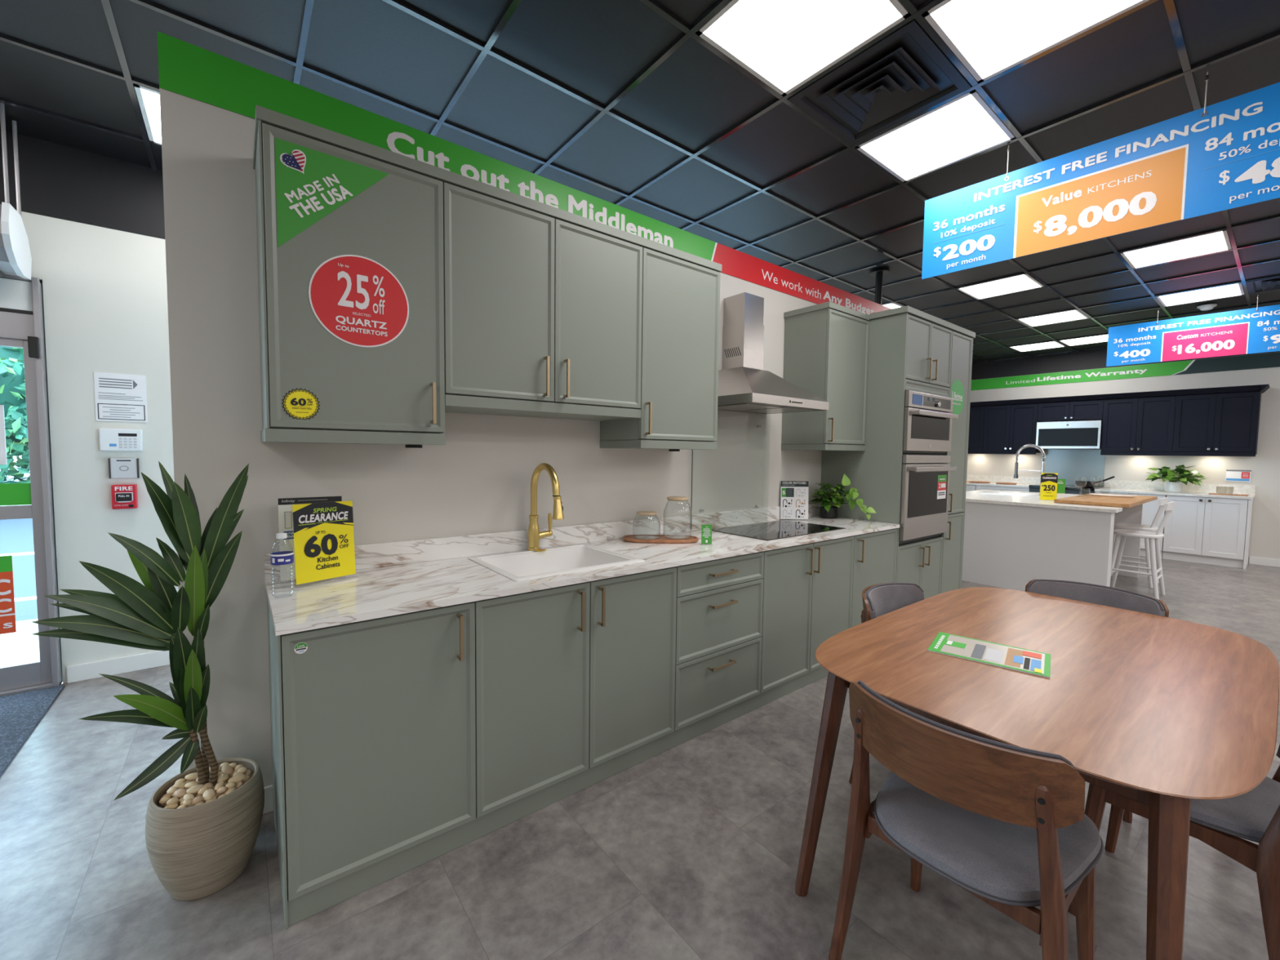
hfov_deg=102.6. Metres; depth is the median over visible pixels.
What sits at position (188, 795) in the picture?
pebble
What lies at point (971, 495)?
island countertop
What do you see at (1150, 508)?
base cabinet
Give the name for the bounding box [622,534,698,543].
serving tray
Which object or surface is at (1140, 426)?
upper cabinet
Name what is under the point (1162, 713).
dining table
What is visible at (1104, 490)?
countertop
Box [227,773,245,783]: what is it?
pebble
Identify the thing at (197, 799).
pebble
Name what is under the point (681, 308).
upper cabinet
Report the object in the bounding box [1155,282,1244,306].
recessed light
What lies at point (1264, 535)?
wall
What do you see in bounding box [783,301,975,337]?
crown molding
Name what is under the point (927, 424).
microwave oven
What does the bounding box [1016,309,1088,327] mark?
recessed light
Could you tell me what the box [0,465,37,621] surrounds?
ground
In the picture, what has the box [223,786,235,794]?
pebble
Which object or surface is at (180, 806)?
pebble
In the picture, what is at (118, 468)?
door chime
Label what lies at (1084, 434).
microwave
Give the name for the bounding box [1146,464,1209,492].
leafy plant
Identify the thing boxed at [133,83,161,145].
recessed light
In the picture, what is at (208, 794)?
pebble
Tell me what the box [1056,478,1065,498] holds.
card sign
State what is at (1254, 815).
dining chair
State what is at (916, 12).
grid
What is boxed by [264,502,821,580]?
upstand
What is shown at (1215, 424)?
upper cabinet
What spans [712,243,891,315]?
banner
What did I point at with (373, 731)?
base cabinet
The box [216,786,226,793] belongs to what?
pebble
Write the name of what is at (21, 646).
pavement
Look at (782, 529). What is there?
cooktop
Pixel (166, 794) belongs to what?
pebble
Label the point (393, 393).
upper cabinet
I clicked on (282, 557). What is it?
water bottle
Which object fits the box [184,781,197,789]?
pebble
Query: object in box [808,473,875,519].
pothos
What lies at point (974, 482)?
serving board
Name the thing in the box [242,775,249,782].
pebble
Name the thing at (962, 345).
tall cabinet
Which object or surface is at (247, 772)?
pebble
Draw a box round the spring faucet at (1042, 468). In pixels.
[1013,444,1045,495]
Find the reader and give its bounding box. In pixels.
[27,336,39,358]
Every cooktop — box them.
[711,520,845,541]
[1029,484,1103,490]
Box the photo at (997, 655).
[944,640,1022,667]
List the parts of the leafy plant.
pot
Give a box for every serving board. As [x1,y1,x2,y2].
[968,480,990,483]
[995,482,1017,484]
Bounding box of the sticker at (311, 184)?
[275,137,388,247]
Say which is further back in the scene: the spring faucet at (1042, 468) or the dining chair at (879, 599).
the spring faucet at (1042, 468)
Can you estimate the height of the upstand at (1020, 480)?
0.158 m
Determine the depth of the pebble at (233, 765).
1.75 m
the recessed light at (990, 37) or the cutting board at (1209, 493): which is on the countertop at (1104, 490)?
the cutting board at (1209, 493)
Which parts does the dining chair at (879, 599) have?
leg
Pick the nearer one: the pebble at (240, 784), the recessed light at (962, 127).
the pebble at (240, 784)
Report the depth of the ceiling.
2.52 m
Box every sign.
[276,496,342,582]
[292,500,355,584]
[780,480,808,519]
[921,71,1279,279]
[1040,472,1057,500]
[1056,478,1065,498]
[1106,294,1279,366]
[1225,469,1251,481]
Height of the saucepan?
0.185 m
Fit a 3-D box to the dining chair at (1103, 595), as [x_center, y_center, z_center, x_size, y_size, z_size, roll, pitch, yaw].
[1.925,0.901,2.260,0.588,0.808,0.515,-2,4,-38]
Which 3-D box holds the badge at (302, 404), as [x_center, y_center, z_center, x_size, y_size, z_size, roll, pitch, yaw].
[-1.109,-0.248,1.678,0.107,0.107,0.004,-2,4,-38]
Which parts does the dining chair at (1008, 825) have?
leg, rail, leg, rail, seat, leg, rail, leg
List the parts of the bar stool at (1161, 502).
leg, seat, leg, rail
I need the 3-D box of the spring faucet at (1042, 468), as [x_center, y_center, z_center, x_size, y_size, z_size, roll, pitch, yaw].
[4.804,-0.128,6.316,0.060,0.630,0.324,-2,4,-39]
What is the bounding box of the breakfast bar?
[1053,493,1157,507]
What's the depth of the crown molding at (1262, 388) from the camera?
7.47 m
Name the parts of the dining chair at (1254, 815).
leg, leg, rail, seat, leg, leg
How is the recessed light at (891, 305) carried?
in the ceiling
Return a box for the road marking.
[0,551,36,601]
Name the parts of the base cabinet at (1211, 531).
door, door, panel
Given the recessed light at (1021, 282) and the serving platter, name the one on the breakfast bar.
the serving platter
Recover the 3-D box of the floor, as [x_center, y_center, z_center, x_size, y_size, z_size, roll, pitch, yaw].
[2.540,1.430,0.687,16.600,0.060,11.030,-2,4,-38]
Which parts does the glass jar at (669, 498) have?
lid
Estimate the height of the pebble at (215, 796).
0.020 m
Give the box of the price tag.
[937,475,946,499]
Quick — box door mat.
[0,684,64,776]
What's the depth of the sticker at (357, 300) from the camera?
1.76 m
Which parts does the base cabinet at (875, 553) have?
handle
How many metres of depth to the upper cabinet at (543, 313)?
2.18 m
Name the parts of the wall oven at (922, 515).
glass, handle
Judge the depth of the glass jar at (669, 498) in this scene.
2.88 m
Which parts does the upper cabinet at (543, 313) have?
door, light rail, handle, handle, door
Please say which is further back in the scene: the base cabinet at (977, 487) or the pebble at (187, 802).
the base cabinet at (977, 487)
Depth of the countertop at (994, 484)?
8.66 m
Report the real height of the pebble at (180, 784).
0.021 m
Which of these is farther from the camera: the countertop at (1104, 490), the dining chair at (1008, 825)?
the countertop at (1104, 490)
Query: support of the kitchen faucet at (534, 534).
on the countertop at (375, 593)
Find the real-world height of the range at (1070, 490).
0.944 m
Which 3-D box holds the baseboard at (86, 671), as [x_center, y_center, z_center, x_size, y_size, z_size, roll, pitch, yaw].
[1.138,1.008,6.577,11.500,0.100,0.016,-2,4,-38]
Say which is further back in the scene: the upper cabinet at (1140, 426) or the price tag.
the upper cabinet at (1140, 426)
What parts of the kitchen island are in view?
post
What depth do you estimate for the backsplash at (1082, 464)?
8.29 m
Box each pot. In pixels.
[144,757,264,901]
[819,506,837,518]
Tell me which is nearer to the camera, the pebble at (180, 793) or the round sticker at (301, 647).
the round sticker at (301, 647)
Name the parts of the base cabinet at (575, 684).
door, handle, handle, door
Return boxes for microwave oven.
[902,390,958,453]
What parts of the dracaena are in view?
crown, crown, crown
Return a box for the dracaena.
[31,461,264,901]
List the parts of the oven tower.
panel, door, door, handle, filler panel, handle, handle, door, handle, door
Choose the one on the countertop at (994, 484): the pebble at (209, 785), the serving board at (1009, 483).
the serving board at (1009, 483)
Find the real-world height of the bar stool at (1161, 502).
0.980 m
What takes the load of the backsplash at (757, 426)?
attached to the wall at (478, 482)
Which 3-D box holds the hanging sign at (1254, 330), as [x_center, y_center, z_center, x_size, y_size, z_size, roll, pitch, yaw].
[6.115,-1.623,5.555,0.014,0.594,1.560,-2,4,-39]
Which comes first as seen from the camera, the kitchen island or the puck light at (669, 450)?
the puck light at (669, 450)
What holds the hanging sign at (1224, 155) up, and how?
hanging from the ceiling
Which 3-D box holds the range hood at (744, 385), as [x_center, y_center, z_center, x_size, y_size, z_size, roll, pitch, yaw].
[0.780,-0.824,3.276,0.766,0.738,0.501,-2,4,-38]
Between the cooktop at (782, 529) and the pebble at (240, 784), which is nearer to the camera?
the pebble at (240, 784)
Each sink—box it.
[467,543,644,581]
[980,491,1038,496]
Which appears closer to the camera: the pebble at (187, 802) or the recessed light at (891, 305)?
the pebble at (187, 802)
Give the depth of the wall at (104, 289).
3.04 m
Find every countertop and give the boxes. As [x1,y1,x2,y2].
[265,515,899,635]
[965,489,1122,512]
[966,482,1031,488]
[1094,488,1254,499]
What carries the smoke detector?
attached to the ceiling
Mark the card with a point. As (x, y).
(706, 530)
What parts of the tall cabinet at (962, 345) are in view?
handle, handle, door, door, panel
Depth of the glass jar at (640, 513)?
2.86 m
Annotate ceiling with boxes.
[0,0,1279,362]
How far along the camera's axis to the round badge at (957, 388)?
4.27 m
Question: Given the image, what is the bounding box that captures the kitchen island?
[961,502,1142,591]
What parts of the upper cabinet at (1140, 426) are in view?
door, light rail, door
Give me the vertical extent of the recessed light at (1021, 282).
0.015 m
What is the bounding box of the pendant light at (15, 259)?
[0,102,31,279]
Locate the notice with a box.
[93,371,147,422]
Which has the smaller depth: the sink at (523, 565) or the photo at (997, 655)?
the photo at (997, 655)
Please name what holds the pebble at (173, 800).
on the pebble at (174, 806)
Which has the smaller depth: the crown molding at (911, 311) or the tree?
the crown molding at (911, 311)
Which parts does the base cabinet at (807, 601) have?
door, handle, handle, door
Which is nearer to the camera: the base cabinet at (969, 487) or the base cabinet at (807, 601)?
the base cabinet at (807, 601)
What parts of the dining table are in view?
leg, leg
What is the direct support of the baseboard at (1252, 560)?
attached to the wall at (1264, 535)
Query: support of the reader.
attached to the door
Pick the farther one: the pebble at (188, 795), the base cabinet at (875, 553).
the base cabinet at (875, 553)
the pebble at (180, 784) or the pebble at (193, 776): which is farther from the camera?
the pebble at (193, 776)
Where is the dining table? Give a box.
[795,586,1279,959]
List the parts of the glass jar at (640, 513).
lid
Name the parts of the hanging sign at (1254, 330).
price panel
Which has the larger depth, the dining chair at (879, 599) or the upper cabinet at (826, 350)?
the upper cabinet at (826, 350)
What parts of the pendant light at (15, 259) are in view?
rod, rod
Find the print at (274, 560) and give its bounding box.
[272,558,290,563]
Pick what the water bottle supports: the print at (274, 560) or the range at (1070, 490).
the print at (274, 560)
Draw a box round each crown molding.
[253,104,721,272]
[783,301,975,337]
[969,384,1269,407]
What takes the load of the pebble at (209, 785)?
on the pebble
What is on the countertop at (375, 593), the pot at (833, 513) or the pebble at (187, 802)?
the pot at (833, 513)
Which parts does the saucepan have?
pan handle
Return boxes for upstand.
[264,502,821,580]
[966,474,1040,484]
[1103,480,1255,494]
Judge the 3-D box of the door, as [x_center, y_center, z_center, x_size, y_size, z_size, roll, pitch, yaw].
[-4.259,0.059,2.313,2.155,2.333,0.170,-2,4,-38]
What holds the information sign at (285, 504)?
on the countertop at (375, 593)
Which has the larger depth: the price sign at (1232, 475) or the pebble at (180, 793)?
the price sign at (1232, 475)
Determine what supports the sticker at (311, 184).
attached to the upper cabinet at (393, 393)
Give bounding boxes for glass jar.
[632,511,660,539]
[662,496,692,539]
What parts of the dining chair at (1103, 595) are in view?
leg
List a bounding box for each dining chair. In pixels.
[828,680,1103,959]
[848,582,924,784]
[1025,579,1168,823]
[1068,744,1279,959]
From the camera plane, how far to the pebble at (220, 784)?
1.63 m
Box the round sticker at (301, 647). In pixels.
[293,642,307,653]
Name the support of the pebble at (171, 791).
on the pebble
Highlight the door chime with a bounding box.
[108,457,139,478]
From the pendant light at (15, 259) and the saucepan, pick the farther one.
the saucepan
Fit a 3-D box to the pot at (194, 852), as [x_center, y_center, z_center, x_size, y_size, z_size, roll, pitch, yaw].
[-1.403,1.137,1.667,0.296,0.321,0.296,-2,4,-38]
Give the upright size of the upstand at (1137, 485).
0.158 m
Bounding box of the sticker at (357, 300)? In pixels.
[308,254,408,346]
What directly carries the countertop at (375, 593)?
on the base cabinet at (575, 684)
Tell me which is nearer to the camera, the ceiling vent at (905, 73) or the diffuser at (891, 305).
the ceiling vent at (905, 73)
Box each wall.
[0,130,178,683]
[159,87,828,813]
[966,348,1279,563]
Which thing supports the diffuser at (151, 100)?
attached to the recessed light at (148, 99)
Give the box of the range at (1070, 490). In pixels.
[1029,484,1103,505]
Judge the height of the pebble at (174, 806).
0.018 m
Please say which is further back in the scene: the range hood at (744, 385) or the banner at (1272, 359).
the banner at (1272, 359)
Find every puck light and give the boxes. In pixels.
[404,444,422,448]
[668,448,679,451]
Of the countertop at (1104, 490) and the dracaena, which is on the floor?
the dracaena
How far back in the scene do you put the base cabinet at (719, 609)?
2.58 m
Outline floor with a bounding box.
[0,553,1279,959]
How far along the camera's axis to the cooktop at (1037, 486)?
7.90 m
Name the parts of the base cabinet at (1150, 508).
door, door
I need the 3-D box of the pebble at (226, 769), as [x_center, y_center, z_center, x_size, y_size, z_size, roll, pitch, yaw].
[-1.387,0.975,1.721,0.047,0.024,0.029,3,4,32]
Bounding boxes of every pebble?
[159,795,170,804]
[160,793,172,799]
[166,786,178,794]
[166,796,177,805]
[166,802,177,808]
[173,782,185,788]
[173,788,186,797]
[174,778,185,783]
[176,804,186,808]
[182,793,194,800]
[182,798,192,805]
[184,772,197,780]
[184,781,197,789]
[186,784,204,794]
[191,795,203,804]
[194,801,204,805]
[197,786,208,795]
[202,788,214,800]
[204,782,213,789]
[204,795,217,803]
[214,781,223,791]
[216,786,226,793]
[217,773,228,782]
[220,762,229,767]
[221,764,233,775]
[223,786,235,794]
[225,782,235,788]
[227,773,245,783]
[228,769,237,777]
[229,762,236,768]
[234,764,243,771]
[234,781,243,789]
[237,767,246,773]
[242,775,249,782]
[243,769,251,775]
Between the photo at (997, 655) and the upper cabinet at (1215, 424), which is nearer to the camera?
the photo at (997, 655)
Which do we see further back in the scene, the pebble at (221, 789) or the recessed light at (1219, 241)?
the recessed light at (1219, 241)
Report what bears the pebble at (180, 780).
on the pebble
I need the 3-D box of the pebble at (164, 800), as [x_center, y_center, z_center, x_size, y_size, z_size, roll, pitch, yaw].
[-1.481,0.998,1.597,0.027,0.018,0.024,-2,4,-43]
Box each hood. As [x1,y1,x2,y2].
[717,292,828,413]
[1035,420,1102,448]
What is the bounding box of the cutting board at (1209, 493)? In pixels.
[1208,493,1248,496]
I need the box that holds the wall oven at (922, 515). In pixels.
[898,453,956,544]
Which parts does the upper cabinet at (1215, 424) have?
door, light rail, door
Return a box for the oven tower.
[820,312,952,599]
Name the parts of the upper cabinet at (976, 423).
light rail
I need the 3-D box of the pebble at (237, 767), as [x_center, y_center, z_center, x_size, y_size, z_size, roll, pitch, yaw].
[-1.361,0.977,1.739,0.024,0.018,0.027,0,3,-6]
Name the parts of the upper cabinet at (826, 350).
light rail, handle, door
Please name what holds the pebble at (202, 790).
on the pebble
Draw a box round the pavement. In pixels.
[0,618,62,683]
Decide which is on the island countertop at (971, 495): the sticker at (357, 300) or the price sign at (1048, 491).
the price sign at (1048, 491)
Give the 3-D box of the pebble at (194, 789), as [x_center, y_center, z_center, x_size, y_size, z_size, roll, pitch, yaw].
[-1.405,0.979,1.621,0.029,0.022,0.047,4,4,42]
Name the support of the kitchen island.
on the floor
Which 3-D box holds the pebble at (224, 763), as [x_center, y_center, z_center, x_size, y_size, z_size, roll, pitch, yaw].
[-1.417,0.975,1.748,0.025,0.018,0.025,3,4,34]
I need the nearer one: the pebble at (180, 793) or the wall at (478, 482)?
the pebble at (180, 793)
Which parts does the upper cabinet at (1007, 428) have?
door, light rail, door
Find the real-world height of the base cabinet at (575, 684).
0.873 m
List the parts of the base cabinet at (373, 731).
panel, handle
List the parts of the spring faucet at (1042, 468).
holder arm, post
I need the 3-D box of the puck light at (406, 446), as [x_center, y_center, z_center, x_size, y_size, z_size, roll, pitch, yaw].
[-0.866,-0.129,1.961,0.060,0.012,0.060,-2,4,-38]
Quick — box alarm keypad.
[98,427,142,451]
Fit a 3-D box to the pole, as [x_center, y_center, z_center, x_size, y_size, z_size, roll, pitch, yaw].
[2.211,-1.761,4.742,0.170,0.324,0.170,-2,4,-38]
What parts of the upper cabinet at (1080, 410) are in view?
door, door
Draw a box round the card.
[701,524,711,544]
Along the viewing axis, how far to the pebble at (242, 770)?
1.72 m
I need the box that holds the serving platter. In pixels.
[1088,493,1136,497]
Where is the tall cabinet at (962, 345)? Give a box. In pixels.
[939,331,973,593]
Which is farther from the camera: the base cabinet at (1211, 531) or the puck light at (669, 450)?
the base cabinet at (1211, 531)
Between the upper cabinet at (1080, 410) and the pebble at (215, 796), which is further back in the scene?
the upper cabinet at (1080, 410)
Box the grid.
[0,0,1279,364]
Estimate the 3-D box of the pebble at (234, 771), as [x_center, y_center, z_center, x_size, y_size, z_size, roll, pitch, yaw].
[-1.363,0.991,1.731,0.047,0.024,0.029,-1,3,-23]
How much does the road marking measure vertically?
0.008 m
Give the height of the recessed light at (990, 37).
0.015 m
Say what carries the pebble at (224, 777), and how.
on the pebble
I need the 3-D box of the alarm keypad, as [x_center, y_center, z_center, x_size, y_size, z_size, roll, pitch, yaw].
[-3.145,-0.243,3.107,0.185,0.136,0.031,-2,4,-38]
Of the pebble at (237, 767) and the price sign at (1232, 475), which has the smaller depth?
the pebble at (237, 767)
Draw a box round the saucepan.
[1074,475,1115,487]
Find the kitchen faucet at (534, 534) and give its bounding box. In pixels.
[527,462,564,551]
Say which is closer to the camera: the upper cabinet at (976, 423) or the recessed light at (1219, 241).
the recessed light at (1219, 241)
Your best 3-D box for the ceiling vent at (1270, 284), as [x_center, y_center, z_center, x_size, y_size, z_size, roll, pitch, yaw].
[6.175,-1.881,4.828,0.580,0.022,0.580,-2,4,-38]
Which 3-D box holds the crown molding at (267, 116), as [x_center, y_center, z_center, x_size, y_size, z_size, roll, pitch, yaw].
[-0.473,-1.160,2.348,2.070,0.038,0.371,-2,4,-38]
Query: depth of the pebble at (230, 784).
1.64 m
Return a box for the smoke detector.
[1196,303,1217,311]
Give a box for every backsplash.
[690,425,760,530]
[1042,448,1105,486]
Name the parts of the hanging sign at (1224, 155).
price panel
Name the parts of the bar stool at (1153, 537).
leg, leg, seat, leg, leg, rail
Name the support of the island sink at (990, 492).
in the island countertop at (971, 495)
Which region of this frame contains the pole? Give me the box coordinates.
[869,268,889,304]
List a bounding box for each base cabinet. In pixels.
[266,596,475,929]
[473,566,676,839]
[673,551,764,746]
[759,536,854,706]
[851,528,897,626]
[965,484,976,491]
[975,484,1029,492]
[1095,491,1166,558]
[1162,495,1253,568]
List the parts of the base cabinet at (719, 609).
drawer, drawer, drawer, handle, handle, handle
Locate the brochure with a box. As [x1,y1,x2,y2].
[928,631,1050,678]
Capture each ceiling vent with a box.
[787,18,971,146]
[1245,275,1279,294]
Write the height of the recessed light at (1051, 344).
0.015 m
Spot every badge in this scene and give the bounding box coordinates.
[281,387,319,419]
[951,379,964,414]
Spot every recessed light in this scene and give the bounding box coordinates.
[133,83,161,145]
[695,0,910,96]
[854,88,1016,182]
[882,302,902,308]
[922,0,1149,83]
[956,273,1044,299]
[1008,341,1066,351]
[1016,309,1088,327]
[1057,333,1108,346]
[1120,229,1231,269]
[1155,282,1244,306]
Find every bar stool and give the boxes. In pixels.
[1110,501,1175,599]
[1111,497,1168,587]
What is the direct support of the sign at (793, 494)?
on the countertop at (375, 593)
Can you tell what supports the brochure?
on the dining table
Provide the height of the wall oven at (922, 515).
0.662 m
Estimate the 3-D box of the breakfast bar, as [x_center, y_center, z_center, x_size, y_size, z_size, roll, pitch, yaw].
[5.107,0.212,5.586,1.650,0.037,0.570,-2,4,-38]
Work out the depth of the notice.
3.10 m
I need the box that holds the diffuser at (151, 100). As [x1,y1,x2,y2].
[140,88,161,142]
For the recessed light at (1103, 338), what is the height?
0.015 m
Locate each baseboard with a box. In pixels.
[66,650,169,683]
[1248,556,1279,567]
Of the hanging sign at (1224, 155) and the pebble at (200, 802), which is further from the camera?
the hanging sign at (1224, 155)
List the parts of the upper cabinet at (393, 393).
panel, light rail, handle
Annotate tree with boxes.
[0,346,30,483]
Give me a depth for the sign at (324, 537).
1.90 m
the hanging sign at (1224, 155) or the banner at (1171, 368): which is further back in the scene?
the banner at (1171, 368)
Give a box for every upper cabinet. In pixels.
[254,119,445,444]
[443,182,642,421]
[600,247,720,449]
[781,308,869,450]
[968,406,985,453]
[982,403,1044,454]
[1037,400,1103,421]
[1100,395,1176,455]
[1172,391,1261,456]
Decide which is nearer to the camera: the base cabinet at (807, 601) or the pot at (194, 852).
the pot at (194, 852)
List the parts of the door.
header panel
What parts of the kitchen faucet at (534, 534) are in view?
arm, lever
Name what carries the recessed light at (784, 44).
in the ceiling
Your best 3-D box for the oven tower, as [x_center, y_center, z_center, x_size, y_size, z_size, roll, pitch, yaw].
[2.007,-0.009,4.186,0.797,2.413,0.676,-2,4,-38]
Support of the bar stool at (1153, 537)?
on the floor
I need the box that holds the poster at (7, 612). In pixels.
[0,555,16,634]
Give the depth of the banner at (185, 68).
2.07 m
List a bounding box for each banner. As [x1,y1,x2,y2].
[157,31,717,261]
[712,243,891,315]
[970,360,1195,390]
[1175,351,1279,374]
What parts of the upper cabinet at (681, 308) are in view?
handle, light rail, door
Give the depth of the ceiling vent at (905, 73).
2.36 m
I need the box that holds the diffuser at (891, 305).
[883,303,899,308]
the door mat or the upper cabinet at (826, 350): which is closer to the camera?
the door mat
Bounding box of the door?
[0,274,62,696]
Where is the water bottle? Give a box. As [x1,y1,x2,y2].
[270,533,294,597]
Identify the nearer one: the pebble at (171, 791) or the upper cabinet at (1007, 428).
the pebble at (171, 791)

